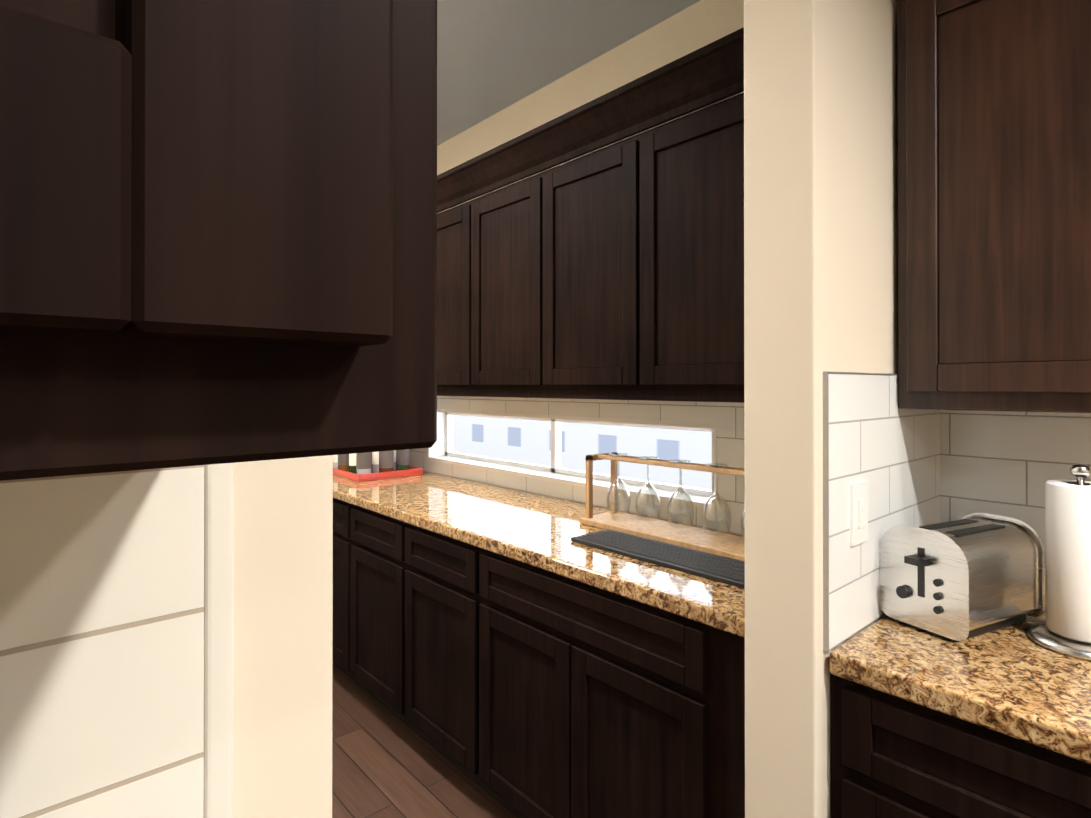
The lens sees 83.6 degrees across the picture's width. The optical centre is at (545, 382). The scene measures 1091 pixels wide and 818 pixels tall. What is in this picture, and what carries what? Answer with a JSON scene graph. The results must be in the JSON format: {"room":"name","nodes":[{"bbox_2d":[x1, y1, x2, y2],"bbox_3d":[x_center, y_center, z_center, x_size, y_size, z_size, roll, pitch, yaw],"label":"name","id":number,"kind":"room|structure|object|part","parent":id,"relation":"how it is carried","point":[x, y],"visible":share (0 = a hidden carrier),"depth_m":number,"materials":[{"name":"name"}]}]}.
{"room":"kitchen","nodes":[
{"label":"kitchen","id":0,"kind":"room"},
{"bbox_2d":[332,663,515,817],"bbox_3d":[-0.921,1.461,1.332,7.000,0.120,10.700,0,0,-42],"label":"floor","id":1,"kind":"structure","parent":0,"point":[386,763],"depth_m":2.20,"materials":[{"name":"brown wood"}]},
{"bbox_2d":[332,498,339,664],"bbox_3d":[-0.899,0.975,3.220,0.634,0.868,0.928,0,0,-42],"label":"base cabinet","id":2,"kind":"object","parent":1,"relation":"on","point":[336,503],"depth_m":2.84,"materials":[{"name":"brown wood"}]},
{"bbox_2d":[333,471,744,637],"bbox_3d":[-0.266,0.514,2.506,0.640,0.040,2.825,0,0,-42],"label":"countertop","id":3,"kind":"structure","parent":2,"relation":"on","point":[536,530],"depth_m":2.02,"materials":[{"name":"beige stone"}]},
{"bbox_2d":[333,466,422,481],"bbox_3d":[-0.963,0.479,3.367,0.365,0.035,0.490,0,0,-42],"label":"serving tray","id":4,"kind":"object","parent":3,"relation":"on","point":[412,471],"visible":0.52,"depth_m":3.18,"materials":[{"name":"red paint"}]},
{"bbox_2d":[333,454,343,470],"bbox_3d":[-1.094,0.343,3.338,0.080,0.290,0.080,0,0,36],"label":"liquor bottle","id":5,"kind":"object","parent":4,"relation":"on","point":[338,460],"depth_m":3.31,"materials":[{"name":"clear glass"}]},
{"bbox_2d":[344,454,350,471],"bbox_3d":[-1.013,0.323,3.262,0.070,0.330,0.070,0,0,36],"label":"liquor bottle","id":6,"kind":"object","parent":4,"relation":"on","point":[347,457],"depth_m":3.30,"materials":[{"name":"clear glass"}]},
{"bbox_2d":[351,452,377,474],"bbox_3d":[-0.941,0.337,3.166,0.076,0.300,0.076,0,0,36],"label":"liquor bottle","id":7,"kind":"object","parent":4,"relation":"on","point":[373,462],"depth_m":3.15,"materials":[{"name":"clear glass"}]},
{"bbox_2d":[378,450,398,472],"bbox_3d":[-0.845,0.352,3.239,0.074,0.270,0.074,0,0,36],"label":"liquor bottle","id":8,"kind":"object","parent":4,"relation":"on","point":[388,461],"depth_m":3.21,"materials":[{"name":"clear glass"}]},
{"bbox_2d":[399,449,409,469],"bbox_3d":[-0.782,0.343,3.348,0.072,0.290,0.072,0,0,36],"label":"liquor bottle","id":9,"kind":"object","parent":4,"relation":"on","point":[404,455],"depth_m":3.32,"materials":[{"name":"clear glass"}]},
{"bbox_2d":[571,529,744,588],"bbox_3d":[0.354,0.482,1.708,0.170,0.015,0.640,0,0,-42],"label":"bar mat","id":10,"kind":"object","parent":3,"relation":"on","point":[723,569],"visible":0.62,"depth_m":1.69,"materials":[{"name":"black rubber"}]},
{"bbox_2d":[580,452,744,560],"bbox_3d":[0.428,0.372,1.934,0.190,0.238,0.720,0,0,-42],"label":"glass rack","id":11,"kind":"object","parent":3,"relation":"on","point":[728,545],"visible":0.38,"depth_m":1.96,"materials":[{"name":"brown wood"}]},
{"bbox_2d":[606,453,626,514],"bbox_3d":[0.255,0.350,2.129,0.086,0.205,0.085,0,0,-42],"label":"hanging wine glass","id":12,"kind":"object","parent":11,"relation":"hanging from","point":[608,495],"depth_m":2.12,"materials":[{"name":"clear glass"}]},
{"bbox_2d":[626,454,656,520],"bbox_3d":[0.342,0.349,2.031,0.086,0.205,0.085,0,0,-42],"label":"hanging wine glass","id":13,"kind":"object","parent":11,"relation":"hanging from","point":[628,496],"depth_m":2.04,"materials":[{"name":"clear glass"}]},
{"bbox_2d":[657,457,690,527],"bbox_3d":[0.428,0.349,1.934,0.086,0.205,0.085,0,0,-42],"label":"hanging wine glass","id":14,"kind":"object","parent":11,"relation":"hanging from","point":[676,492],"depth_m":1.94,"materials":[{"name":"clear glass"}]},
{"bbox_2d":[691,463,729,535],"bbox_3d":[0.514,0.348,1.837,0.086,0.205,0.085,0,0,-42],"label":"hanging wine glass","id":15,"kind":"object","parent":11,"relation":"hanging from","point":[691,518],"depth_m":1.83,"materials":[{"name":"clear glass"}]},
{"bbox_2d":[730,509,744,540],"bbox_3d":[0.601,0.348,1.740,0.086,0.205,0.085,0,0,-42],"label":"hanging wine glass","id":16,"kind":"object","parent":11,"relation":"hanging from","point":[743,515],"depth_m":1.74,"materials":[{"name":"clear glass"}]},
{"bbox_2d":[336,500,387,708],"bbox_3d":[-0.474,0.973,2.742,0.634,0.868,0.628,0,0,-42],"label":"base cabinet","id":17,"kind":"object","parent":1,"relation":"on","point":[362,632],"depth_m":2.62,"materials":[{"name":"brown wood"}]},
{"bbox_2d":[388,517,459,769],"bbox_3d":[-0.148,0.972,2.376,0.634,0.868,0.628,0,0,-42],"label":"base cabinet","id":18,"kind":"object","parent":1,"relation":"on","point":[424,565],"depth_m":2.24,"materials":[{"name":"brown wood"}]},
{"bbox_2d":[460,541,744,817],"bbox_3d":[0.321,0.969,1.847,0.634,0.868,1.062,0,0,-42],"label":"base cabinet","id":19,"kind":"object","parent":1,"relation":"on","point":[517,689],"depth_m":1.61,"materials":[{"name":"brown wood"}]},
{"bbox_2d":[830,673,1090,817],"bbox_3d":[0.987,0.966,1.058,0.634,0.868,0.716,0,0,-42],"label":"base cabinet","id":20,"kind":"object","parent":1,"relation":"on","point":[892,756],"visible":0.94,"depth_m":0.97,"materials":[{"name":"brown wood"}]},
{"bbox_2d":[830,600,1090,763],"bbox_3d":[1.757,0.504,0.189,0.640,0.040,3.026,0,0,-42],"label":"countertop","id":21,"kind":"structure","parent":20,"relation":"on","point":[1015,681],"depth_m":1.02,"materials":[{"name":"beige stone"}]},
{"bbox_2d":[879,512,1044,641],"bbox_3d":[0.841,0.386,1.246,0.291,0.204,0.174,0,0,-27],"label":"toaster","id":22,"kind":"object","parent":21,"relation":"on","point":[970,576],"visible":1,"depth_m":1.20,"materials":[{"name":"silver metal"}]},
{"bbox_3d":[0.820,0.367,1.238,0.246,0.145,0.085,0,0,-27],"label":"panel","id":23,"kind":"part","parent":22,"relation":"part of","materials":[{"name":"black plastic"}]},
{"bbox_2d":[1027,464,1090,660],"bbox_3d":[0.995,0.319,1.134,0.158,0.336,0.158,0,0,-42],"label":"paper towel holder","id":24,"kind":"object","parent":21,"relation":"on","point":[1065,629],"visible":1,"depth_m":1.11,"materials":[{"name":"white paper"}]},
{"bbox_2d":[233,0,897,817],"bbox_3d":[-0.807,0.032,0.041,5.046,2.726,0.140,0,0,-42],"label":"wall","id":25,"kind":"structure","parent":0,"point":[820,195],"depth_m":1.13,"materials":[{"name":"beige paint"}]},
{"bbox_2d":[0,465,203,817],"bbox_3d":[-1.446,0.216,-0.626,3.207,0.530,0.008,0,0,-42],"label":"wall tile","id":26,"kind":"structure","parent":25,"relation":"attached to","point":[101,645],"depth_m":0.40,"materials":[{"name":"white tile"}]},
{"bbox_2d":[0,0,436,480],"bbox_3d":[-0.338,-0.453,0.124,0.544,0.946,0.344,0,0,-42],"label":"upper cabinet","id":27,"kind":"object","parent":25,"relation":"attached to","point":[218,231],"visible":1,"depth_m":0.12,"materials":[{"name":"brown wood"}]},
{"bbox_2d":[203,463,233,817],"bbox_3d":[-0.239,0.220,0.445,0.020,0.530,0.011,0,0,-42],"label":"trim","id":28,"kind":"structure","parent":25,"relation":"attached to","point":[218,639],"depth_m":0.44,"materials":[{"name":"white paint"}]},
{"bbox_2d":[823,371,897,651],"bbox_3d":[0.640,0.234,1.228,0.350,0.509,0.009,0,0,-42],"label":"trim","id":29,"kind":"structure","parent":25,"relation":"attached to","point":[825,517],"depth_m":1.11,"materials":[{"name":"grey"}]},
{"bbox_2d":[828,373,939,650],"bbox_3d":[0.751,0.236,1.327,0.638,0.505,0.008,0,0,-42],"label":"wall tile","id":30,"kind":"structure","parent":25,"relation":"attached to","point":[884,445],"depth_m":1.24,"materials":[{"name":"white tile"}]},
{"bbox_2d":[850,481,867,545],"bbox_3d":[0.616,0.254,1.195,0.072,0.118,0.010,0,0,-42],"label":"light switch","id":31,"kind":"object","parent":30,"relation":"attached to","point":[858,512],"visible":1,"depth_m":1.19,"materials":[{"name":"white plastic"}]},
{"bbox_2d":[437,0,699,145],"bbox_3d":[0.215,-1.391,0.067,7.000,0.120,7.281,0,0,-42],"label":"ceiling","id":32,"kind":"structure","parent":0,"point":[494,57],"depth_m":2.37,"materials":[{"name":"paint"}]},
{"bbox_2d":[426,0,743,535],"bbox_3d":[-0.013,0.045,2.832,0.150,2.726,2.976,0,0,-42],"label":"wall","id":33,"kind":"structure","parent":0,"point":[694,27],"depth_m":2.44,"materials":[{"name":"beige paint"}]},
{"bbox_2d":[437,167,456,390],"bbox_3d":[-0.332,-0.436,2.817,0.348,0.917,0.574,0,0,-42],"label":"upper cabinet","id":34,"kind":"object","parent":33,"relation":"attached to","point":[447,183],"depth_m":2.67,"materials":[{"name":"brown wood"}]},
{"bbox_2d":[457,135,524,390],"bbox_3d":[-0.035,-0.437,2.482,0.348,0.917,0.574,0,0,-42],"label":"upper cabinet","id":35,"kind":"object","parent":33,"relation":"attached to","point":[490,226],"depth_m":2.43,"materials":[{"name":"brown wood"}]},
{"bbox_2d":[525,91,616,394],"bbox_3d":[0.263,-0.439,2.147,0.348,0.917,0.573,0,0,-42],"label":"upper cabinet","id":36,"kind":"object","parent":33,"relation":"attached to","point":[614,271],"depth_m":2.08,"materials":[{"name":"brown wood"}]},
{"bbox_2d":[427,409,715,509],"bbox_3d":[0.008,0.285,2.792,0.150,0.289,1.864,0,0,-42],"label":"window","id":37,"kind":"structure","parent":33,"relation":"in","point":[440,449],"depth_m":2.74,"materials":[{"name":"white"}]},
{"bbox_2d":[410,396,744,534],"bbox_3d":[-0.025,0.236,2.727,0.008,0.518,2.836,0,0,-42],"label":"wall tile","id":38,"kind":"structure","parent":33,"relation":"attached to","point":[727,418],"depth_m":2.36,"materials":[{"name":"white tile"}]},
{"bbox_2d":[617,31,743,394],"bbox_3d":[0.578,-0.440,1.792,0.348,0.917,0.629,0,0,-42],"label":"upper cabinet","id":39,"kind":"object","parent":33,"relation":"attached to","point":[680,181],"depth_m":1.74,"materials":[{"name":"brown wood"}]},
{"bbox_3d":[2.389,0.032,0.090,0.150,2.726,4.035,0,0,-42],"label":"wall","id":40,"kind":"structure","parent":0,"visible":0},
{"bbox_2d":[896,0,1090,412],"bbox_3d":[1.049,-0.460,1.238,0.310,1.032,0.523,0,0,-42],"label":"upper cabinet","id":41,"kind":"object","parent":40,"relation":"attached to","point":[994,198],"visible":0.98,"depth_m":1.18,"materials":[{"name":"brown wood"}]},
{"bbox_2d":[939,410,1090,599],"bbox_3d":[1.998,0.232,0.410,0.008,0.505,3.035,0,0,-42],"label":"wall tile","id":42,"kind":"structure","parent":40,"relation":"attached to","point":[1006,463],"depth_m":1.43,"materials":[{"name":"white tile"}]},
{"label":"outside","id":43,"kind":"structure","parent":0,"visible":0},
{"bbox_2d":[453,415,711,489],"bbox_3d":[0.300,0.186,3.052,0.010,1.665,3.440,0,0,-42],"label":"window","id":44,"kind":"structure","parent":43,"point":[526,441],"depth_m":3.12,"materials":[{"name":"glass"}]}
]}

